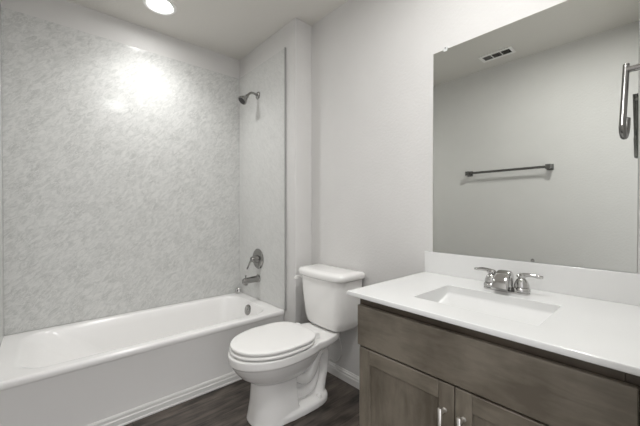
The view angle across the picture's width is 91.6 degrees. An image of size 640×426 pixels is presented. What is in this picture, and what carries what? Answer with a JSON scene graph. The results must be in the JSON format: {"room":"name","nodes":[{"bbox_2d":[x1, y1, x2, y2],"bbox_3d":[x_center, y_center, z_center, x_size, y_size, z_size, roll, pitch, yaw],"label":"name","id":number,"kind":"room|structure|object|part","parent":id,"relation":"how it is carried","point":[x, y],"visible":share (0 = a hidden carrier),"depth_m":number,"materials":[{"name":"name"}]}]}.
{"room":"bathroom","nodes":[
{"label":"bathroom","id":0,"kind":"room"},
{"bbox_2d":[0,0,239,335],"bbox_3d":[-1.308,-0.139,2.418,1.745,2.507,0.100,0,1,-41],"label":"wall","id":1,"kind":"structure","parent":0,"point":[66,13],"depth_m":2.24,"materials":[{"name":"paint"}]},
{"bbox_2d":[0,3,3,345],"bbox_3d":[-1.638,-0.241,1.568,0.014,1.945,0.736,0,1,-41],"label":"surround panel","id":2,"kind":"object","parent":1,"relation":"attached to","point":[1,146],"visible":1,"depth_m":1.78,"materials":[{"name":"stone"}]},
{"bbox_2d":[1,7,239,335],"bbox_3d":[-1.309,-0.247,2.345,1.520,1.944,0.008,0,1,-41],"label":"surround panel","id":3,"kind":"object","parent":1,"relation":"attached to","point":[121,161],"visible":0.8,"depth_m":2.19,"materials":[{"name":"stone"}]},
{"bbox_2d":[67,0,347,59],"bbox_3d":[-0.405,-1.424,1.385,1.985,0.080,2.870,0,1,-41],"label":"ceiling","id":4,"kind":"structure","parent":0,"point":[234,29],"depth_m":2.20,"materials":[{"name":"white paint"}]},
{"bbox_2d":[143,0,176,14],"bbox_3d":[-1.067,-1.384,2.075,0.204,0.012,0.204,0,1,-41],"label":"recessed light","id":5,"kind":"object","parent":4,"relation":"in","point":[162,7],"visible":1,"depth_m":2.09,"materials":[{"name":"ceramic"}]},
{"bbox_2d":[124,372,358,425],"bbox_3d":[-0.147,1.165,1.114,1.985,0.080,3.650,0,1,-41],"label":"floor","id":6,"kind":"structure","parent":0,"point":[227,405],"depth_m":1.76,"materials":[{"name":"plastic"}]},
{"bbox_2d":[0,292,283,425],"bbox_3d":[-1.075,0.922,2.090,1.534,0.386,0.712,0,1,-41],"label":"bathtub","id":7,"kind":"object","parent":6,"relation":"on","point":[82,373],"visible":0.81,"depth_m":1.79,"materials":[{"name":"ceramic"}]},
{"bbox_2d":[86,371,241,425],"bbox_3d":[-0.838,1.087,1.823,1.534,0.062,0.021,0,1,-41],"label":"trim","id":8,"kind":"structure","parent":7,"relation":"attached to","point":[129,416],"depth_m":1.78,"materials":[{"name":"paint"}]},
{"bbox_3d":[-0.584,0.791,2.539,0.044,0.086,0.084,0,1,-41],"label":"overflow plate","id":9,"kind":"part","parent":7,"relation":"part of","materials":[{"name":"silver metal"}]},
{"bbox_2d":[228,264,364,425],"bbox_3d":[-0.156,0.740,1.827,0.786,0.756,0.434,0,1,-41],"label":"toilet","id":10,"kind":"object","parent":6,"relation":"on","point":[285,364],"visible":1,"depth_m":1.75,"materials":[{"name":"porcelain"}]},
{"bbox_3d":[-0.274,0.718,1.723,0.454,0.016,0.380,0,1,-41],"label":"seat","id":11,"kind":"part","parent":10,"relation":"part of","materials":[{"name":"plastic"}]},
{"bbox_3d":[-0.267,0.694,1.728,0.463,0.022,0.372,0,1,-41],"label":"seat lid","id":12,"kind":"part","parent":10,"relation":"part of","materials":[{"name":"plastic"}]},
{"bbox_3d":[-0.176,0.924,1.811,0.733,0.387,0.372,0,1,-41],"label":"bowl","id":13,"kind":"part","parent":10,"relation":"part of","materials":[{"name":"white ceramic"}]},
{"bbox_3d":[0.051,0.384,2.007,0.234,0.048,0.434,0,1,-41],"label":"tank lid","id":14,"kind":"part","parent":10,"relation":"part of","materials":[{"name":"white ceramic"}]},
{"bbox_3d":[0.055,0.568,2.012,0.212,0.317,0.400,0,1,-41],"label":"tank","id":15,"kind":"part","parent":10,"relation":"part of","materials":[{"name":"white ceramic"}]},
{"bbox_2d":[358,299,639,425],"bbox_3d":[0.609,0.727,1.108,0.607,0.796,0.795,0,1,-41],"label":"vanity cabinet","id":16,"kind":"object","parent":6,"relation":"on","point":[415,369],"visible":0.78,"depth_m":0.90,"materials":[{"name":"brown wood"}]},
{"bbox_3d":[0.288,0.776,1.088,0.009,0.404,0.284,0,1,-41],"label":"door","id":17,"kind":"part","parent":16,"relation":"part of","materials":[{"name":"brown wood"}]},
{"bbox_3d":[0.285,0.550,1.083,0.018,0.056,0.276,0,1,-41],"label":"rail","id":18,"kind":"part","parent":16,"relation":"part of","materials":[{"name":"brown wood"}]},
{"bbox_3d":[0.371,0.662,0.946,0.037,0.149,0.015,0,1,-41],"label":"handle","id":19,"kind":"part","parent":16,"relation":"part of","materials":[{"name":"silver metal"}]},
{"bbox_3d":[0.409,0.663,0.903,0.037,0.149,0.015,0,1,-41],"label":"handle","id":20,"kind":"part","parent":16,"relation":"part of","materials":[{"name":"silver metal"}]},
{"bbox_3d":[0.541,0.779,0.801,0.009,0.404,0.290,0,1,-41],"label":"door","id":21,"kind":"part","parent":16,"relation":"part of","materials":[{"name":"brown wood"}]},
{"bbox_2d":[347,251,639,375],"bbox_3d":[0.605,0.309,1.122,0.596,0.213,0.830,0,1,-41],"label":"countertop","id":22,"kind":"structure","parent":16,"relation":"on","point":[590,315],"depth_m":1.07,"materials":[{"name":"stone"}]},
{"bbox_2d":[415,286,559,324],"bbox_3d":[0.575,0.363,1.095,0.273,0.105,0.390,0,1,-41],"label":"sink","id":23,"kind":"object","parent":22,"relation":"in","point":[522,310],"depth_m":1.16,"materials":[{"name":"white ceramic"}]},
{"bbox_2d":[474,267,543,295],"bbox_3d":[0.718,0.266,1.215,0.118,0.084,0.244,0,1,-41],"label":"sink faucet","id":24,"kind":"object","parent":22,"relation":"on","point":[499,280],"visible":1,"depth_m":1.19,"materials":[{"name":"silver metal"}]},
{"bbox_3d":[0.679,0.236,1.298,0.019,0.019,0.066,0,1,-38],"label":"lever","id":25,"kind":"part","parent":24,"relation":"part of","materials":[{"name":"silver metal"}]},
{"bbox_3d":[0.701,0.264,1.271,0.058,0.070,0.058,0,1,-41],"label":"handle","id":26,"kind":"part","parent":24,"relation":"part of","materials":[{"name":"silver metal"}]},
{"bbox_3d":[0.718,0.263,1.215,0.118,0.078,0.058,0,1,-41],"label":"spout","id":27,"kind":"part","parent":24,"relation":"part of","materials":[{"name":"silver metal"}]},
{"bbox_3d":[0.736,0.303,1.231,0.054,0.010,0.164,0,1,-41],"label":"plate","id":28,"kind":"part","parent":24,"relation":"part of","materials":[{"name":"silver metal"}]},
{"bbox_3d":[0.772,0.264,1.191,0.058,0.070,0.058,0,1,-41],"label":"handle","id":29,"kind":"part","parent":24,"relation":"part of","materials":[{"name":"silver metal"}]},
{"bbox_3d":[0.796,0.237,1.165,0.066,0.019,0.019,0,1,45],"label":"lever","id":30,"kind":"part","parent":24,"relation":"part of","materials":[{"name":"silver metal"}]},
{"bbox_3d":[0.538,0.553,0.796,0.018,0.056,0.282,0,1,-41],"label":"rail","id":31,"kind":"part","parent":16,"relation":"part of","materials":[{"name":"brown wood"}]},
{"bbox_2d":[240,18,311,323],"bbox_3d":[-0.399,-0.141,2.590,0.154,2.507,0.846,0,1,-41],"label":"wall","id":32,"kind":"structure","parent":0,"point":[296,36],"depth_m":2.27,"materials":[{"name":"paint"}]},
{"bbox_2d":[239,47,285,310],"bbox_3d":[-0.498,-0.249,2.575,0.014,1.945,0.736,0,1,-41],"label":"surround panel","id":33,"kind":"object","parent":32,"relation":"attached to","point":[262,121],"visible":0.82,"depth_m":2.51,"materials":[{"name":"stone"}]},
{"bbox_2d":[238,92,259,104],"bbox_3d":[-0.579,-0.940,2.530,0.175,0.134,0.076,0,1,-41],"label":"shower","id":34,"kind":"object","parent":33,"relation":"attached to","point":[242,99],"visible":1,"depth_m":2.50,"materials":[{"name":"silver metal"}]},
{"bbox_2d":[242,274,260,285],"bbox_3d":[-0.568,0.544,2.552,0.143,0.082,0.068,0,1,-41],"label":"tub spout","id":35,"kind":"object","parent":33,"relation":"attached to","point":[252,279],"visible":1,"depth_m":2.53,"materials":[{"name":"silver metal"}]},
{"bbox_2d":[246,249,263,269],"bbox_3d":[-0.545,0.384,2.570,0.082,0.172,0.168,0,1,-41],"label":"shower valve","id":36,"kind":"object","parent":33,"relation":"attached to","point":[257,258],"visible":1,"depth_m":2.56,"materials":[{"name":"silver metal"}]},
{"bbox_3d":[-0.256,-0.247,2.301,0.014,1.945,0.006,0,1,-41],"label":"edge trim","id":37,"kind":"part","parent":33,"relation":"part of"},
{"bbox_2d":[312,0,639,375],"bbox_3d":[0.287,-0.136,2.006,0.100,2.507,2.870,0,1,-41],"label":"wall","id":38,"kind":"structure","parent":0,"point":[372,60],"depth_m":1.85,"materials":[{"name":"paint"}]},
{"bbox_2d":[327,361,358,388],"bbox_3d":[0.257,1.080,1.965,0.013,0.073,0.948,0,1,-41],"label":"baseboard","id":39,"kind":"structure","parent":38,"relation":"attached to","point":[350,378],"depth_m":2.07,"materials":[{"name":"paint"}]},
{"bbox_2d":[425,251,639,305],"bbox_3d":[0.823,0.254,1.313,0.015,0.107,0.828,0,1,-41],"label":"backsplash","id":40,"kind":"structure","parent":38,"relation":"attached to","point":[606,285],"depth_m":1.20,"materials":[{"name":"stone"}]},
{"bbox_2d":[433,0,638,272],"bbox_3d":[0.822,-0.310,1.315,0.010,1.019,0.734,0,1,-41],"label":"wall mirror","id":41,"kind":"object","parent":38,"relation":"attached to","point":[532,163],"visible":1,"depth_m":1.24,"materials":[{"name":"silver mirror"}]},
{"bbox_3d":[0.489,-0.123,0.384,1.745,2.507,0.110,0,1,-41],"label":"wall","id":42,"kind":"structure","parent":0,"visible":0},
{"bbox_2d":[619,63,639,139],"bbox_3d":[0.909,-0.330,0.882,0.116,0.238,0.081,0,1,-41],"label":"towel ring","id":43,"kind":"object","parent":42,"relation":"attached to","point":[624,121],"visible":1,"depth_m":0.90,"materials":[{"name":"silver metal"}]},
{"bbox_3d":[0.937,-0.427,0.905,0.018,0.018,0.066,0,1,-41],"label":"post","id":44,"kind":"part","parent":43,"relation":"part of","materials":[{"name":"silver metal"}]}
]}

